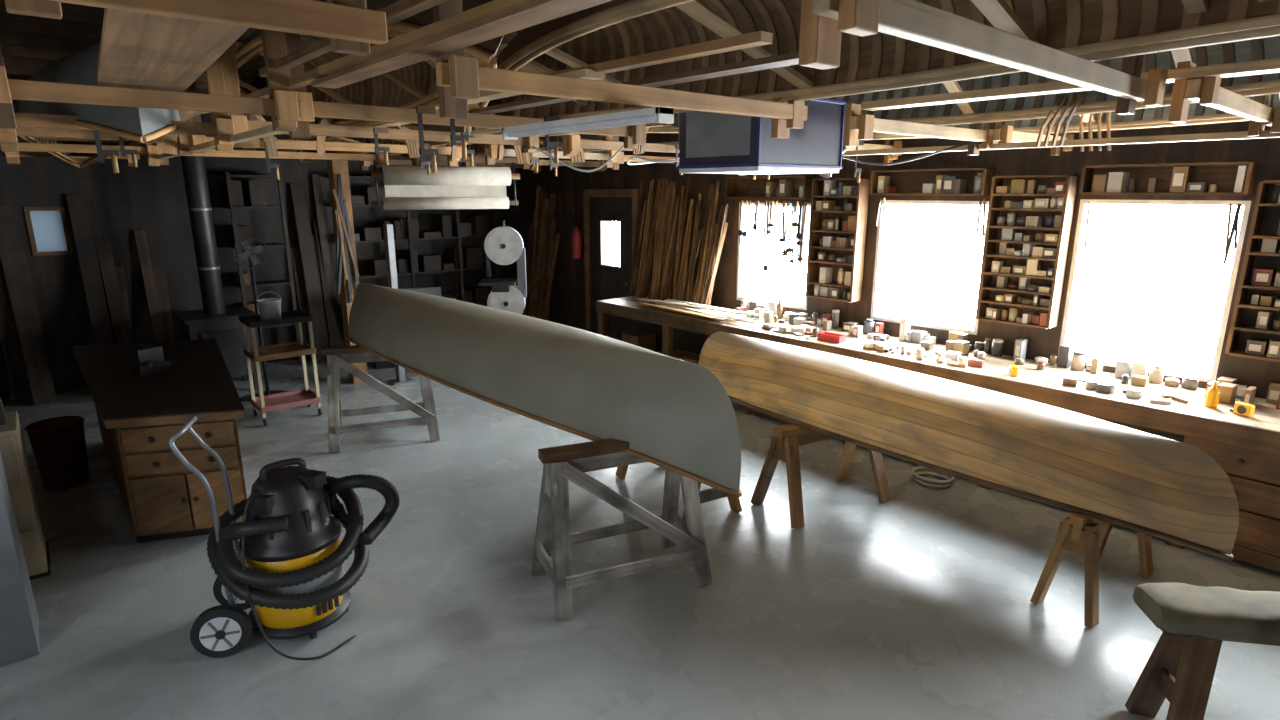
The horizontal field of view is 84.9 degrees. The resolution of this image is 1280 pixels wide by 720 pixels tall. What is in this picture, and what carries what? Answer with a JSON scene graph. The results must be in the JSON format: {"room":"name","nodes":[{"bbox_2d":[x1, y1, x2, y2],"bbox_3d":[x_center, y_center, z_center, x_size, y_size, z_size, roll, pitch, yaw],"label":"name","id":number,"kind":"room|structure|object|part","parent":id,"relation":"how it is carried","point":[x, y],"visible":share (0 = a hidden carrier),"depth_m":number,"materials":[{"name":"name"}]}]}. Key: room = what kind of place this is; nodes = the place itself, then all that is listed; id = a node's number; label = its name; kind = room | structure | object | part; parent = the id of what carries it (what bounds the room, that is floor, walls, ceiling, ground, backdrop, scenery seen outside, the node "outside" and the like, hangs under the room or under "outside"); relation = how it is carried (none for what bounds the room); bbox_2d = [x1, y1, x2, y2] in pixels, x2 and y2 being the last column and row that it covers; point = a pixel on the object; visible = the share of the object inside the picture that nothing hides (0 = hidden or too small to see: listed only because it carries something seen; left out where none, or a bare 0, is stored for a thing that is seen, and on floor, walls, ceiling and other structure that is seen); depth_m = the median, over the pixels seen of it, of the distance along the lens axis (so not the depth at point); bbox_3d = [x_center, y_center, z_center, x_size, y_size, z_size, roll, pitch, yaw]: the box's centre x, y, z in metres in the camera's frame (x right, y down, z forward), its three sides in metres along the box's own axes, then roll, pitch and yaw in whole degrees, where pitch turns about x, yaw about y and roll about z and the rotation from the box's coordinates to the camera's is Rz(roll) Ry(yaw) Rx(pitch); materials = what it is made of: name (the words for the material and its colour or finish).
{"room":"boat building workshop","nodes":[
{"label":"boat building workshop","id":0,"kind":"room"},
{"bbox_2d":[0,0,516,89],"bbox_3d":[-0.790,-2.092,3.841,7.100,0.140,10.845,-11,18,-39],"label":"ceiling","id":1,"kind":"structure","parent":0,"point":[29,44],"depth_m":5.18,"materials":[{"name":"brown wood"}]},
{"bbox_2d":[0,0,1279,172],"bbox_3d":[-0.941,-1.829,4.917,5.511,0.858,7.890,-11,18,-39],"label":"ceiling beams","id":2,"kind":"structure","parent":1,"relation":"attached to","point":[351,27],"depth_m":2.43,"materials":[{"name":"brown wood"}]},
{"bbox_2d":[14,41,180,167],"bbox_3d":[-3.643,-1.600,4.666,0.833,0.515,4.602,-11,18,-39],"label":"canoe","id":3,"kind":"object","parent":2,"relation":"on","point":[140,125],"visible":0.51,"depth_m":3.28,"materials":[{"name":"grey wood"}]},
{"bbox_2d":[96,8,248,91],"bbox_3d":[-1.497,-0.900,2.148,0.260,0.018,1.900,-10,17,-37],"label":"plywood panel","id":4,"kind":"object","parent":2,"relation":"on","point":[138,50],"visible":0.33,"depth_m":1.83,"materials":[{"name":"brown wood"}]},
{"bbox_2d":[235,0,503,134],"bbox_3d":[-1.786,-1.601,3.864,0.714,0.542,4.311,-11,18,-39],"label":"canoe","id":5,"kind":"object","parent":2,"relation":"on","point":[410,86],"visible":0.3,"depth_m":3.75,"materials":[{"name":"brown wood"}]},
{"bbox_2d":[291,123,466,162],"bbox_3d":[-2.227,-1.926,5.700,0.821,0.526,3.406,-11,18,-39],"label":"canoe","id":6,"kind":"object","parent":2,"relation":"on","point":[429,127],"visible":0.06,"depth_m":6.22,"materials":[{"name":"brown wood"}]},
{"bbox_2d":[371,160,519,209],"bbox_3d":[-1.878,-1.710,6.854,1.426,0.460,0.198,-6,15,-23],"label":"roll","id":7,"kind":"object","parent":2,"relation":"hanging from","point":[406,187],"visible":1,"depth_m":6.82,"materials":[{"name":"paper"}]},
{"bbox_2d":[93,105,863,182],"bbox_3d":[-0.753,-1.357,4.733,4.680,0.297,2.402,-11,18,-39],"label":"clamps","id":8,"kind":"object","parent":2,"relation":"attached to","point":[420,110],"visible":0.72,"depth_m":3.45,"materials":[{"name":"wood"}]},
{"bbox_2d":[388,104,599,159],"bbox_3d":[-1.721,-2.368,7.191,0.863,0.536,4.407,-11,18,-39],"label":"lumber","id":9,"kind":"object","parent":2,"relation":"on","point":[479,148],"visible":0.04,"depth_m":7.42,"materials":[{"name":"brown wood"}]},
{"bbox_2d":[502,107,673,139],"bbox_3d":[-0.251,-0.928,2.772,0.070,0.050,1.050,-11,18,-39],"label":"fluorescent light fixture","id":10,"kind":"object","parent":2,"relation":"attached to","point":[655,114],"visible":1,"depth_m":2.64,"materials":[{"name":"white paint"}]},
{"bbox_2d":[163,91,1110,163],"bbox_3d":[-0.036,-1.559,4.779,5.586,0.347,2.018,2,14,8],"label":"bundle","id":11,"kind":"object","parent":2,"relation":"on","point":[170,140],"visible":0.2,"depth_m":4.26,"materials":[{"name":"brown wood"}]},
{"bbox_2d":[156,0,1279,159],"bbox_3d":[-0.279,-1.572,4.927,4.642,0.269,9.396,-11,18,-39],"label":"lumber","id":12,"kind":"object","parent":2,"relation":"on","point":[495,18],"visible":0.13,"depth_m":2.31,"materials":[{"name":"brown wood"}]},
{"bbox_2d":[534,142,967,174],"bbox_3d":[0.612,-1.302,4.531,1.672,0.214,2.358,-11,18,-39],"label":"hose","id":13,"kind":"object","parent":2,"relation":"hanging from","point":[966,143],"visible":0.42,"depth_m":4.51,"materials":[{"name":"white plastic"}]},
{"bbox_2d":[818,146,845,178],"bbox_3d":[0.969,-1.185,4.156,0.208,0.226,0.711,-4,14,-17],"label":"lamp","id":14,"kind":"object","parent":2,"relation":"attached to","point":[824,175],"visible":0.07,"depth_m":3.94,"materials":[{"name":"silver metal"}]},
{"bbox_2d":[466,0,1279,135],"bbox_3d":[0.391,-1.222,2.556,0.870,0.540,4.216,-11,18,-39],"label":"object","id":15,"kind":"object","parent":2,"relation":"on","point":[1091,30],"visible":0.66,"depth_m":2.61,"materials":[{"name":"brown wood"}]},
{"bbox_2d":[647,36,1279,132],"bbox_3d":[1.599,-1.591,3.667,0.891,0.627,4.916,-11,18,-39],"label":"canoe","id":16,"kind":"object","parent":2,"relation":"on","point":[1038,106],"visible":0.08,"depth_m":3.70,"materials":[{"name":"paint"}]},
{"bbox_2d":[873,93,1279,139],"bbox_3d":[2.606,-1.685,4.193,0.871,0.563,4.615,-11,18,-39],"label":"canoe","id":17,"kind":"object","parent":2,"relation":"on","point":[1198,114],"visible":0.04,"depth_m":4.32,"materials":[{"name":"paint"}]},
{"bbox_2d":[677,98,846,174],"bbox_3d":[0.612,-1.431,3.473,0.660,0.972,0.540,-11,18,-39],"label":"air filtration unit","id":18,"kind":"object","parent":1,"relation":"hanging from","point":[710,143],"visible":0.64,"depth_m":3.38,"materials":[{"name":"blue metal"}]},
{"bbox_2d":[0,74,518,400],"bbox_3d":[-4.582,-1.597,8.514,7.380,3.300,0.100,-11,18,-39],"label":"wall","id":19,"kind":"structure","parent":0,"point":[151,199],"depth_m":7.88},
{"bbox_2d":[23,207,72,255],"bbox_3d":[-6.081,-1.330,7.199,0.340,0.520,0.055,-11,18,-39],"label":"window","id":20,"kind":"structure","parent":19,"relation":"in","point":[48,230],"depth_m":7.21,"materials":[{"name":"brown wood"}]},
{"bbox_2d":[0,357,1279,719],"bbox_3d":[-0.808,1.091,4.633,7.500,0.100,11.900,-11,18,-39],"label":"floor","id":21,"kind":"structure","parent":0,"point":[916,604],"depth_m":3.61,"materials":[{"name":"paint"}]},
{"bbox_2d":[0,452,39,666],"bbox_3d":[-3.091,0.478,3.020,0.480,1.850,0.410,-11,18,-39],"label":"locker","id":22,"kind":"object","parent":21,"relation":"on","point":[19,623],"visible":1,"depth_m":3.17,"materials":[{"name":"grey metal"}]},
{"bbox_2d":[0,411,50,579],"bbox_3d":[-3.615,0.783,3.865,0.420,0.860,0.490,-11,18,-39],"label":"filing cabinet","id":23,"kind":"object","parent":21,"relation":"on","point":[35,547],"visible":0.75,"depth_m":3.82,"materials":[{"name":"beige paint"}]},
{"bbox_2d":[0,398,6,424],"bbox_3d":[-3.619,0.235,3.722,0.250,0.252,0.300,10,17,37],"label":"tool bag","id":24,"kind":"object","parent":23,"relation":"on","point":[2,415],"visible":1,"depth_m":3.77,"materials":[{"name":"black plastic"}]},
{"bbox_2d":[24,416,89,490],"bbox_3d":[-4.226,0.682,5.111,0.340,0.470,0.340,-11,18,-39],"label":"bin","id":25,"kind":"object","parent":21,"relation":"on","point":[58,444],"visible":1,"depth_m":5.03,"materials":[{"name":"black plastic"}]},
{"bbox_2d":[72,339,246,541],"bbox_3d":[-3.437,0.473,5.190,0.970,0.840,2.872,-11,18,-39],"label":"base cabinet","id":26,"kind":"object","parent":21,"relation":"on","point":[137,416],"visible":0.98,"depth_m":4.26,"materials":[{"name":"brown wood"}]},
{"bbox_2d":[130,344,171,377],"bbox_3d":[-3.430,0.008,4.920,0.503,0.190,0.216,11,18,39],"label":"vise","id":27,"kind":"object","parent":26,"relation":"on","point":[150,359],"visible":1,"depth_m":4.90,"materials":[{"name":"metal"}]},
{"bbox_2d":[0,174,344,404],"bbox_3d":[-5.088,-0.916,7.826,3.306,2.289,0.420,-11,18,-39],"label":"planks","id":28,"kind":"object","parent":21,"relation":"on","point":[21,335],"visible":0.73,"depth_m":7.38,"materials":[{"name":"brown wood"}]},
{"bbox_2d":[173,156,260,390],"bbox_3d":[-4.505,-1.213,7.248,0.660,3.150,0.705,-11,18,-39],"label":"wood stove","id":29,"kind":"object","parent":21,"relation":"on","point":[219,322],"visible":0.55,"depth_m":7.21,"materials":[{"name":"metal"}]},
{"bbox_2d":[234,237,286,400],"bbox_3d":[-3.879,-0.412,7.117,0.360,1.654,0.360,-11,18,-39],"label":"pedestal fan","id":30,"kind":"object","parent":21,"relation":"on","point":[247,251],"visible":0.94,"depth_m":7.00,"materials":[{"name":"metal"}]},
{"bbox_2d":[239,310,321,425],"bbox_3d":[-3.373,0.063,6.594,0.532,0.974,0.428,-11,18,-39],"label":"utility cart","id":31,"kind":"object","parent":21,"relation":"on","point":[297,398],"visible":1,"depth_m":6.56,"materials":[{"name":"beige paint"}]},
{"bbox_2d":[256,292,280,320],"bbox_3d":[-3.404,-0.499,6.431,0.210,0.262,0.210,-11,18,-39],"label":"metal bucket","id":32,"kind":"object","parent":31,"relation":"on","point":[269,308],"visible":0.93,"depth_m":6.38,"materials":[{"name":"grey metal"}]},
{"bbox_2d":[168,416,399,660],"bbox_3d":[-1.713,0.777,3.402,0.924,1.090,0.722,0,14,2],"label":"shop vacuum","id":33,"kind":"object","parent":21,"relation":"on","point":[286,564],"visible":1,"depth_m":3.27,"materials":[{"name":"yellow plastic"}]},
{"bbox_2d":[327,160,367,383],"bbox_3d":[-3.199,-1.280,7.501,0.257,3.160,0.228,-11,18,-39],"label":"wood planks","id":34,"kind":"object","parent":21,"relation":"on","point":[338,173],"visible":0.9,"depth_m":7.45,"materials":[{"name":"brown wood"}]},
{"bbox_2d":[220,172,499,364],"bbox_3d":[-3.454,-1.265,9.270,3.370,2.300,0.350,-11,18,-39],"label":"storage shelf","id":35,"kind":"object","parent":21,"relation":"on","point":[460,259],"visible":0.44,"depth_m":9.23,"materials":[{"name":"brown wood"}]},
{"bbox_2d":[321,345,439,452],"bbox_3d":[-2.228,0.274,6.029,0.885,0.829,0.534,-5,14,-20],"label":"sawhorse","id":36,"kind":"object","parent":21,"relation":"on","point":[341,356],"visible":0.76,"depth_m":5.87,"materials":[{"name":"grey wood"}]},
{"bbox_2d":[383,224,413,384],"bbox_3d":[-2.700,-0.603,7.704,0.230,1.750,0.200,-11,18,-39],"label":"steel post","id":37,"kind":"object","parent":21,"relation":"on","point":[388,228],"visible":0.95,"depth_m":7.58,"materials":[{"name":"white metal"}]},
{"bbox_2d":[375,287,455,368],"bbox_3d":[-2.883,-0.437,8.642,1.200,0.986,0.389,-6,15,-23],"label":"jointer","id":38,"kind":"object","parent":21,"relation":"on","point":[436,291],"visible":0.16,"depth_m":8.71,"materials":[{"name":"metal"}]},
{"bbox_2d":[479,220,526,313],"bbox_3d":[-1.669,-0.820,8.598,0.540,1.750,0.530,-1,14,-6],"label":"bandsaw","id":39,"kind":"object","parent":21,"relation":"on","point":[503,245],"visible":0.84,"depth_m":8.48,"materials":[{"name":"metal"}]},
{"bbox_2d":[522,184,559,320],"bbox_3d":[-1.496,-1.401,10.059,0.434,2.188,0.711,-11,18,-39],"label":"planks","id":40,"kind":"object","parent":21,"relation":"on","point":[542,251],"visible":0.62,"depth_m":9.98,"materials":[{"name":"brown wood"}]},
{"bbox_2d":[531,438,711,619],"bbox_3d":[-0.107,0.821,3.790,0.885,0.818,0.494,-6,15,-23],"label":"sawhorse","id":41,"kind":"object","parent":21,"relation":"on","point":[564,463],"visible":0.78,"depth_m":3.66,"materials":[{"name":"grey wood"}]},
{"bbox_2d":[347,282,741,497],"bbox_3d":[-1.177,-0.053,5.204,0.945,0.644,4.954,-11,18,-39],"label":"canoe","id":42,"kind":"object","parent":41,"relation":"on","point":[674,414],"visible":1,"depth_m":3.98,"materials":[{"name":"grey wood"}]},
{"bbox_2d":[615,465,741,521],"bbox_3d":[0.250,0.632,4.912,0.434,0.659,0.975,-8,16,-30],"label":"sawhorse","id":43,"kind":"object","parent":21,"relation":"on","point":[711,494],"visible":0.12,"depth_m":4.59,"materials":[{"name":"brown wood"}]},
{"bbox_2d":[751,423,891,528],"bbox_3d":[1.252,0.694,4.768,0.875,0.610,0.453,-7,15,-28],"label":"sawhorse","id":44,"kind":"object","parent":21,"relation":"on","point":[786,440],"visible":0.61,"depth_m":4.61,"materials":[{"name":"brown wood"}]},
{"bbox_2d":[699,331,1238,560],"bbox_3d":[1.625,0.335,4.494,0.864,0.604,3.517,-11,18,-39],"label":"canoe","id":45,"kind":"object","parent":44,"relation":"on","point":[1167,489],"visible":0.94,"depth_m":3.75,"materials":[{"name":"brown wood"}]},
{"bbox_2d":[911,466,954,488],"bbox_3d":[2.158,0.869,5.162,0.278,0.078,0.302,-11,18,-39],"label":"coiled hose","id":46,"kind":"object","parent":21,"relation":"on","point":[945,481],"visible":0.93,"depth_m":5.13,"materials":[{"name":"beige rubber"}]},
{"bbox_2d":[596,296,1279,571],"bbox_3d":[2.406,0.341,5.572,0.758,0.916,8.170,-11,18,-39],"label":"workbench","id":47,"kind":"object","parent":21,"relation":"on","point":[1247,449],"depth_m":4.56,"materials":[{"name":"brown wood"}]},
{"bbox_2d":[622,330,699,363],"bbox_3d":[1.505,0.208,6.481,0.280,0.433,4.932,-11,18,-39],"label":"box","id":48,"kind":"object","parent":47,"relation":"on","point":[641,338],"visible":0.1,"depth_m":8.05,"materials":[{"name":"brown wood"}]},
{"bbox_2d":[629,176,728,305],"bbox_3d":[0.368,-1.370,8.004,0.285,1.409,1.460,-11,18,-39],"label":"wood planks","id":49,"kind":"object","parent":47,"relation":"on","point":[663,237],"visible":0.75,"depth_m":8.01,"materials":[{"name":"brown wood"}]},
{"bbox_3d":[0.531,-0.536,7.399,0.421,0.070,1.802,-11,18,-39],"label":"pile of wood strips","id":50,"kind":"part","parent":47,"relation":"part of","materials":[{"name":"beige wood"}]},
{"bbox_2d":[817,332,845,343],"bbox_3d":[1.653,-0.194,6.032,0.100,0.060,0.220,-11,18,-39],"label":"box","id":51,"kind":"object","parent":47,"relation":"on","point":[824,336],"visible":1,"depth_m":6.00,"materials":[{"name":"paint"}]},
{"bbox_2d":[736,300,1279,409],"bbox_3d":[2.909,-0.010,4.934,0.689,0.217,6.294,-11,18,-39],"label":"clutter","id":52,"kind":"object","parent":47,"relation":"on","point":[957,344],"visible":0.98,"depth_m":5.33,"materials":[{"name":"paper"}]},
{"bbox_2d":[1008,365,1018,376],"bbox_3d":[2.617,0.071,4.910,0.052,0.070,0.112,4,14,15],"label":"tape measure","id":53,"kind":"object","parent":47,"relation":"on","point":[1013,369],"visible":1,"depth_m":4.86,"materials":[{"name":"yellow plastic"}]},
{"bbox_2d":[1204,381,1220,407],"bbox_3d":[3.422,0.203,4.178,0.064,0.160,0.064,-11,18,-39],"label":"glue bottle","id":54,"kind":"object","parent":47,"relation":"on","point":[1212,398],"visible":1,"depth_m":4.16,"materials":[{"name":"yellow plastic"}]},
{"bbox_2d":[1229,402,1254,416],"bbox_3d":[3.476,0.281,4.045,0.052,0.070,0.112,-5,14,-19],"label":"tape measure","id":55,"kind":"object","parent":47,"relation":"on","point":[1240,408],"visible":1,"depth_m":4.01,"materials":[{"name":"yellow plastic"}]},
{"bbox_2d":[1030,512,1152,627],"bbox_3d":[2.460,0.974,3.733,0.845,0.549,0.295,-10,17,-37],"label":"sawhorse","id":56,"kind":"object","parent":21,"relation":"on","point":[1078,533],"visible":0.66,"depth_m":3.48,"materials":[{"name":"brown wood"}]},
{"bbox_2d":[1125,582,1279,719],"bbox_3d":[2.455,1.202,2.625,1.080,0.629,0.298,2,14,10],"label":"trestle","id":57,"kind":"object","parent":21,"relation":"on","point":[1194,621],"visible":1,"depth_m":2.59,"materials":[{"name":"brown wood"}]},
{"bbox_2d":[516,121,1279,398],"bbox_3d":[1.941,-1.115,6.523,0.140,3.300,11.500,-11,18,-39],"label":"wall","id":58,"kind":"structure","parent":0,"point":[567,298],"depth_m":5.94,"materials":[{"name":"brown wood"}]},
{"bbox_2d":[570,224,583,258],"bbox_3d":[-0.859,-1.617,9.521,0.164,0.465,0.177,-11,18,-39],"label":"fire extinguisher","id":59,"kind":"object","parent":58,"relation":"attached to","point":[577,240],"visible":1,"depth_m":9.46,"materials":[{"name":"red paint"}]},
{"bbox_2d":[583,189,640,340],"bbox_3d":[-0.381,-1.133,9.105,0.107,2.120,1.100,-11,18,-39],"label":"door","id":60,"kind":"structure","parent":58,"relation":"in","point":[602,282],"depth_m":9.14,"materials":[{"name":"brown wood"}]},
{"bbox_2d":[725,175,815,198],"bbox_3d":[1.270,-1.710,6.940,0.160,0.216,1.000,-11,18,-39],"label":"shelf","id":61,"kind":"object","parent":58,"relation":"attached to","point":[800,186],"visible":0.94,"depth_m":6.88,"materials":[{"name":"brown wood"}]},
{"bbox_2d":[736,202,810,309],"bbox_3d":[1.403,-1.085,7.187,0.145,1.030,0.930,-11,18,-39],"label":"window","id":62,"kind":"structure","parent":58,"relation":"in","point":[743,250],"depth_m":7.48,"materials":[{"name":"white paint"}]},
{"bbox_2d":[806,178,869,302],"bbox_3d":[1.811,-1.105,6.438,0.160,1.096,0.500,-11,18,-39],"label":"shelf","id":63,"kind":"object","parent":58,"relation":"attached to","point":[839,206],"visible":0.99,"depth_m":6.42,"materials":[{"name":"brown wood"}]},
{"bbox_2d":[870,200,988,334],"bbox_3d":[2.477,-0.815,5.964,0.145,1.060,0.970,-11,18,-39],"label":"window","id":64,"kind":"structure","parent":58,"relation":"in","point":[882,239],"depth_m":6.21,"materials":[{"name":"white paint"}]},
{"bbox_2d":[870,168,995,195],"bbox_3d":[2.354,-1.447,5.703,0.160,0.206,0.970,-11,18,-39],"label":"shelf","id":65,"kind":"object","parent":58,"relation":"attached to","point":[955,181],"visible":0.98,"depth_m":5.65,"materials":[{"name":"brown wood"}]},
{"bbox_2d":[738,198,1241,271],"bbox_3d":[2.373,-0.976,5.871,0.044,0.747,4.084,-11,18,-39],"label":"hanging tools","id":66,"kind":"object","parent":58,"relation":"attached to","point":[769,205],"visible":1,"depth_m":6.84,"materials":[{"name":"black metal"}]},
{"bbox_2d":[976,175,1078,328],"bbox_3d":[2.875,-0.813,5.231,0.160,1.096,0.530,-11,18,-39],"label":"shelf","id":67,"kind":"object","parent":58,"relation":"attached to","point":[1029,220],"visible":1,"depth_m":5.20,"materials":[{"name":"brown wood"}]},
{"bbox_2d":[1058,199,1250,381],"bbox_3d":[3.495,-0.507,4.816,0.145,1.160,0.940,-11,18,-39],"label":"window","id":68,"kind":"structure","parent":58,"relation":"in","point":[1078,250],"depth_m":4.79,"materials":[{"name":"white paint"}]},
{"bbox_2d":[1079,161,1258,194],"bbox_3d":[3.385,-1.168,4.532,0.160,0.196,0.900,-11,18,-39],"label":"shelf","id":69,"kind":"object","parent":58,"relation":"attached to","point":[1207,178],"visible":1,"depth_m":4.46,"materials":[{"name":"brown wood"}]},
{"bbox_2d":[1225,180,1279,361],"bbox_3d":[3.956,-0.485,3.981,0.200,1.046,0.800,-11,18,-39],"label":"shelf","id":70,"kind":"object","parent":58,"relation":"attached to","point":[1254,331],"visible":1,"depth_m":4.22,"materials":[{"name":"brown wood"}]}
]}

